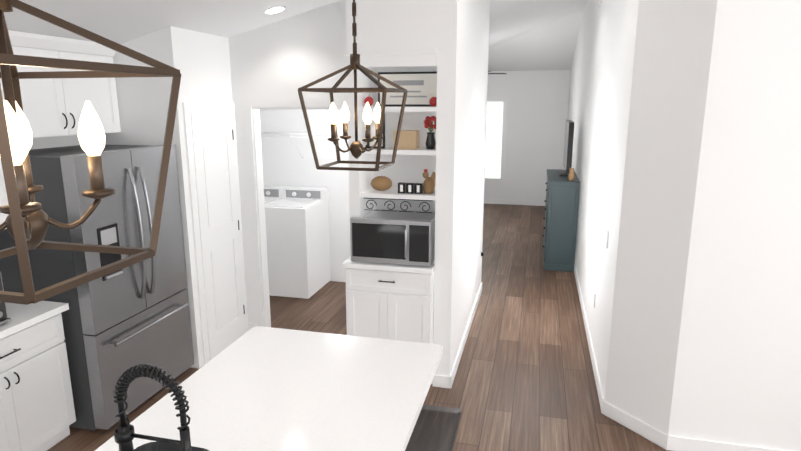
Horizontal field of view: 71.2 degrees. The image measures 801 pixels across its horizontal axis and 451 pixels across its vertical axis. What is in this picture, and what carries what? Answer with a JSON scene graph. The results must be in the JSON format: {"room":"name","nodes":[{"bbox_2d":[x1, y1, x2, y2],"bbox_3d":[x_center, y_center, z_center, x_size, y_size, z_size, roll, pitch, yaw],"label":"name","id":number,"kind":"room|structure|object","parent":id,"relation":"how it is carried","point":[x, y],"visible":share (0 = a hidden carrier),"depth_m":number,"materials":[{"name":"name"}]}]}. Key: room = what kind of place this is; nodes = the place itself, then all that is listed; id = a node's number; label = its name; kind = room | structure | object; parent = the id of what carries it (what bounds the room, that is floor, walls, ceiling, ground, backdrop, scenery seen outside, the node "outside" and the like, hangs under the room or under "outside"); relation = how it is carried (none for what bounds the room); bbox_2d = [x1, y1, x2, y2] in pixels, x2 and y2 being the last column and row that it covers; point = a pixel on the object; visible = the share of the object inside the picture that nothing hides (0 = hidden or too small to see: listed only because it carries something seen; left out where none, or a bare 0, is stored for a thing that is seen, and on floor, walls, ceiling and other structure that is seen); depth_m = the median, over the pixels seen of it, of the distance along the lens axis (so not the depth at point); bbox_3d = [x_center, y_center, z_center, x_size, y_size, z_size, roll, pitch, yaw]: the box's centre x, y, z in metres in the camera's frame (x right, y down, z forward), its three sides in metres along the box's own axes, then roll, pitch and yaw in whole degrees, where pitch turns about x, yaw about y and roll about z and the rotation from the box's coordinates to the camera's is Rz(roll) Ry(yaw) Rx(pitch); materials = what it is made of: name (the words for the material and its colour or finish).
{"room":"kitchen","nodes":[
{"label":"kitchen","id":0,"kind":"room"},
{"bbox_2d":[4,0,586,70],"bbox_3d":[1.926,-2.288,3.309,9.200,2.512,18.200,3,13,13],"label":"ceiling","id":1,"kind":"structure","parent":0,"point":[530,35],"depth_m":4.27,"materials":[{"name":"paint"}]},
{"bbox_2d":[0,0,180,304],"bbox_3d":[-0.498,-0.553,0.627,0.303,1.258,0.303,3,13,13],"label":"pendant light","id":2,"kind":"object","parent":1,"relation":"hanging from","point":[27,222],"visible":1,"depth_m":0.74,"materials":[{"name":"brown metal"}]},
{"bbox_2d":[263,6,285,13],"bbox_3d":[-0.953,-1.634,4.247,0.171,0.049,0.175,2,12,8],"label":"recessed light","id":3,"kind":"object","parent":1,"relation":"in","point":[275,9],"visible":0.96,"depth_m":4.15,"materials":[{"name":"white plastic"}]},
{"bbox_2d":[298,0,407,170],"bbox_3d":[-0.156,-0.827,1.856,0.303,1.267,0.304,3,13,13],"label":"pendant light","id":4,"kind":"object","parent":1,"relation":"hanging from","point":[356,149],"visible":1,"depth_m":1.91,"materials":[{"name":"brown metal"}]},
{"bbox_2d":[47,203,670,450],"bbox_3d":[1.878,1.298,4.108,9.300,0.060,18.200,3,13,13],"label":"floor","id":5,"kind":"structure","parent":0,"point":[524,379],"depth_m":4.75,"materials":[{"name":"brown wood"}]},
{"bbox_2d":[0,313,75,450],"bbox_3d":[-2.479,1.014,3.239,0.607,0.870,0.811,3,13,13],"label":"base cabinet","id":6,"kind":"object","parent":5,"relation":"on","point":[37,411],"depth_m":3.30,"materials":[{"name":"white wood"}]},
{"bbox_2d":[0,301,67,340],"bbox_3d":[-2.462,0.570,3.139,0.642,0.040,0.836,3,13,13],"label":"countertop","id":7,"kind":"structure","parent":6,"relation":"on","point":[22,316],"depth_m":3.29,"materials":[{"name":"white stone"}]},
{"bbox_2d":[0,272,10,324],"bbox_3d":[-2.394,0.438,2.943,0.357,0.300,0.450,3,13,13],"label":"toaster oven","id":8,"kind":"object","parent":7,"relation":"on","point":[4,318],"visible":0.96,"depth_m":3.11,"materials":[{"name":"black metal"}]},
{"bbox_2d":[0,145,193,430],"bbox_3d":[-2.120,0.368,3.977,0.840,1.815,0.962,3,13,13],"label":"fridge","id":9,"kind":"object","parent":5,"relation":"on","point":[117,324],"visible":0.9,"depth_m":3.63,"materials":[{"name":"grey metal"}]},
{"bbox_2d":[95,326,442,450],"bbox_3d":[-0.612,1.308,1.779,1.050,0.920,2.690,3,13,13],"label":"kitchen island","id":10,"kind":"object","parent":5,"relation":"on","point":[259,388],"visible":0.94,"depth_m":2.34,"materials":[{"name":"white stone"}]},
{"bbox_2d":[113,364,205,450],"bbox_3d":[-0.728,0.622,1.679,0.268,0.459,0.091,3,13,13],"label":"faucet","id":11,"kind":"object","parent":10,"relation":"on","point":[125,434],"visible":1,"depth_m":1.63,"materials":[{"name":"black metal"}]},
{"bbox_2d":[264,185,330,298],"bbox_3d":[-1.421,0.164,6.460,1.020,1.150,0.690,3,13,13],"label":"washing machine","id":12,"kind":"object","parent":5,"relation":"on","point":[297,236],"visible":0.67,"depth_m":6.14,"materials":[{"name":"white metal"}]},
{"bbox_2d":[342,257,433,383],"bbox_3d":[-0.055,0.719,4.394,0.682,0.950,0.451,3,13,13],"label":"base cabinet","id":13,"kind":"object","parent":5,"relation":"on","point":[390,301],"visible":0.67,"depth_m":4.17,"materials":[{"name":"white painted wood"},{"name":"black metal"}]},
{"bbox_2d":[344,49,436,256],"bbox_3d":[-0.030,-0.496,4.157,0.649,1.515,0.389,3,13,13],"label":"built-in shelves","id":14,"kind":"object","parent":13,"relation":"on","point":[399,58],"visible":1,"depth_m":3.96,"materials":[{"name":"white painted wood"}]},
{"bbox_2d":[364,71,436,193],"bbox_3d":[0.019,-0.674,4.077,0.562,0.865,0.158,3,13,13],"label":"decor","id":15,"kind":"object","parent":14,"relation":"on","point":[421,87],"visible":0.71,"depth_m":4.05,"materials":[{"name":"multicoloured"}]},
{"bbox_2d":[350,209,434,265],"bbox_3d":[-0.037,0.090,4.241,0.604,0.341,0.418,3,13,13],"label":"microwave","id":16,"kind":"object","parent":13,"relation":"on","point":[395,237],"visible":0.98,"depth_m":4.08,"materials":[{"name":"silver metal"}]},
{"bbox_2d":[405,404,461,450],"bbox_3d":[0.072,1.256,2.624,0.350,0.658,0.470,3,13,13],"label":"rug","id":17,"kind":"object","parent":5,"relation":"on","point":[436,428],"visible":0.5,"depth_m":2.59,"materials":[{"name":"grey fabric"}]},
{"bbox_2d":[543,169,579,271],"bbox_3d":[2.183,-0.117,7.711,0.401,1.160,1.354,3,13,13],"label":"dresser","id":18,"kind":"object","parent":5,"relation":"on","point":[561,218],"visible":0.98,"depth_m":7.09,"materials":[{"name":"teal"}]},
{"bbox_2d":[558,120,574,175],"bbox_3d":[2.262,-1.046,7.556,0.200,0.719,1.100,3,13,13],"label":"tv","id":19,"kind":"object","parent":18,"relation":"on","point":[568,144],"visible":0.92,"depth_m":7.08,"materials":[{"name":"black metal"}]},
{"bbox_2d":[568,168,574,180],"bbox_3d":[2.136,-0.636,6.992,0.080,0.160,0.080,3,13,13],"label":"vase","id":20,"kind":"object","parent":18,"relation":"on","point":[571,176],"visible":1,"depth_m":6.97,"materials":[{"name":"brown wood"}]},
{"bbox_2d":[30,0,800,450],"bbox_3d":[1.955,-1.121,3.558,9.140,4.900,18.200,3,13,13],"label":"wall","id":21,"kind":"structure","parent":0,"point":[684,116],"depth_m":3.72,"materials":[{"name":"white paint"}]},
{"bbox_2d":[0,78,8,228],"bbox_3d":[-2.622,-0.479,2.920,0.327,1.144,1.004,3,13,13],"label":"upper cabinet","id":22,"kind":"object","parent":21,"relation":"attached to","point":[3,195],"depth_m":3.33,"materials":[{"name":"white wood"}]},
{"bbox_2d":[8,30,120,137],"bbox_3d":[-2.399,-0.923,3.752,0.327,0.634,0.988,3,13,13],"label":"upper cabinet","id":23,"kind":"object","parent":21,"relation":"attached to","point":[53,107],"depth_m":3.70,"materials":[{"name":"white wood"}]},
{"bbox_2d":[182,103,247,364],"bbox_3d":[-1.532,0.046,4.731,0.018,2.120,0.715,3,13,13],"label":"door frame","id":24,"kind":"structure","parent":21,"relation":"attached to","point":[187,108],"depth_m":4.48,"materials":[{"name":"white wood"}]},
{"bbox_2d":[191,111,245,359],"bbox_3d":[-1.526,0.075,4.743,0.024,2.035,0.584,3,13,13],"label":"pantry door","id":25,"kind":"structure","parent":21,"relation":"in","point":[213,147],"depth_m":4.71,"materials":[{"name":"white wood"}]},
{"bbox_2d":[243,99,346,326],"bbox_3d":[-0.837,-0.022,4.971,1.030,2.150,0.128,3,13,13],"label":"door frame","id":26,"kind":"structure","parent":21,"relation":"attached to","point":[252,108],"depth_m":4.98,"materials":[{"name":"white wood"}]},
{"bbox_2d":[261,132,342,157],"bbox_3d":[-1.168,-0.890,6.338,1.480,0.306,0.349,3,13,13],"label":"shelf","id":27,"kind":"object","parent":21,"relation":"attached to","point":[297,133],"visible":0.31,"depth_m":6.25,"materials":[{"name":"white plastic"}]},
{"bbox_2d":[485,98,506,181],"bbox_3d":[1.578,-1.800,11.813,1.250,1.730,0.032,3,13,13],"label":"window","id":28,"kind":"structure","parent":21,"relation":"in","point":[495,138],"depth_m":11.71,"materials":[{"name":"white glass"}]},
{"bbox_2d":[247,199,788,450],"bbox_3d":[1.881,1.355,3.487,9.000,0.095,17.000,3,13,13],"label":"baseboard","id":29,"kind":"structure","parent":21,"relation":"attached to","point":[649,432],"depth_m":3.80,"materials":[{"name":"white wood"}]},
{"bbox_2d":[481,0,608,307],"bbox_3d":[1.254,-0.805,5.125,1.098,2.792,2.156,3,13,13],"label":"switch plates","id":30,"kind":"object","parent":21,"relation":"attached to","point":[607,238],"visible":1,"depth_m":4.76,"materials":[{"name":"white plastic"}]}
]}

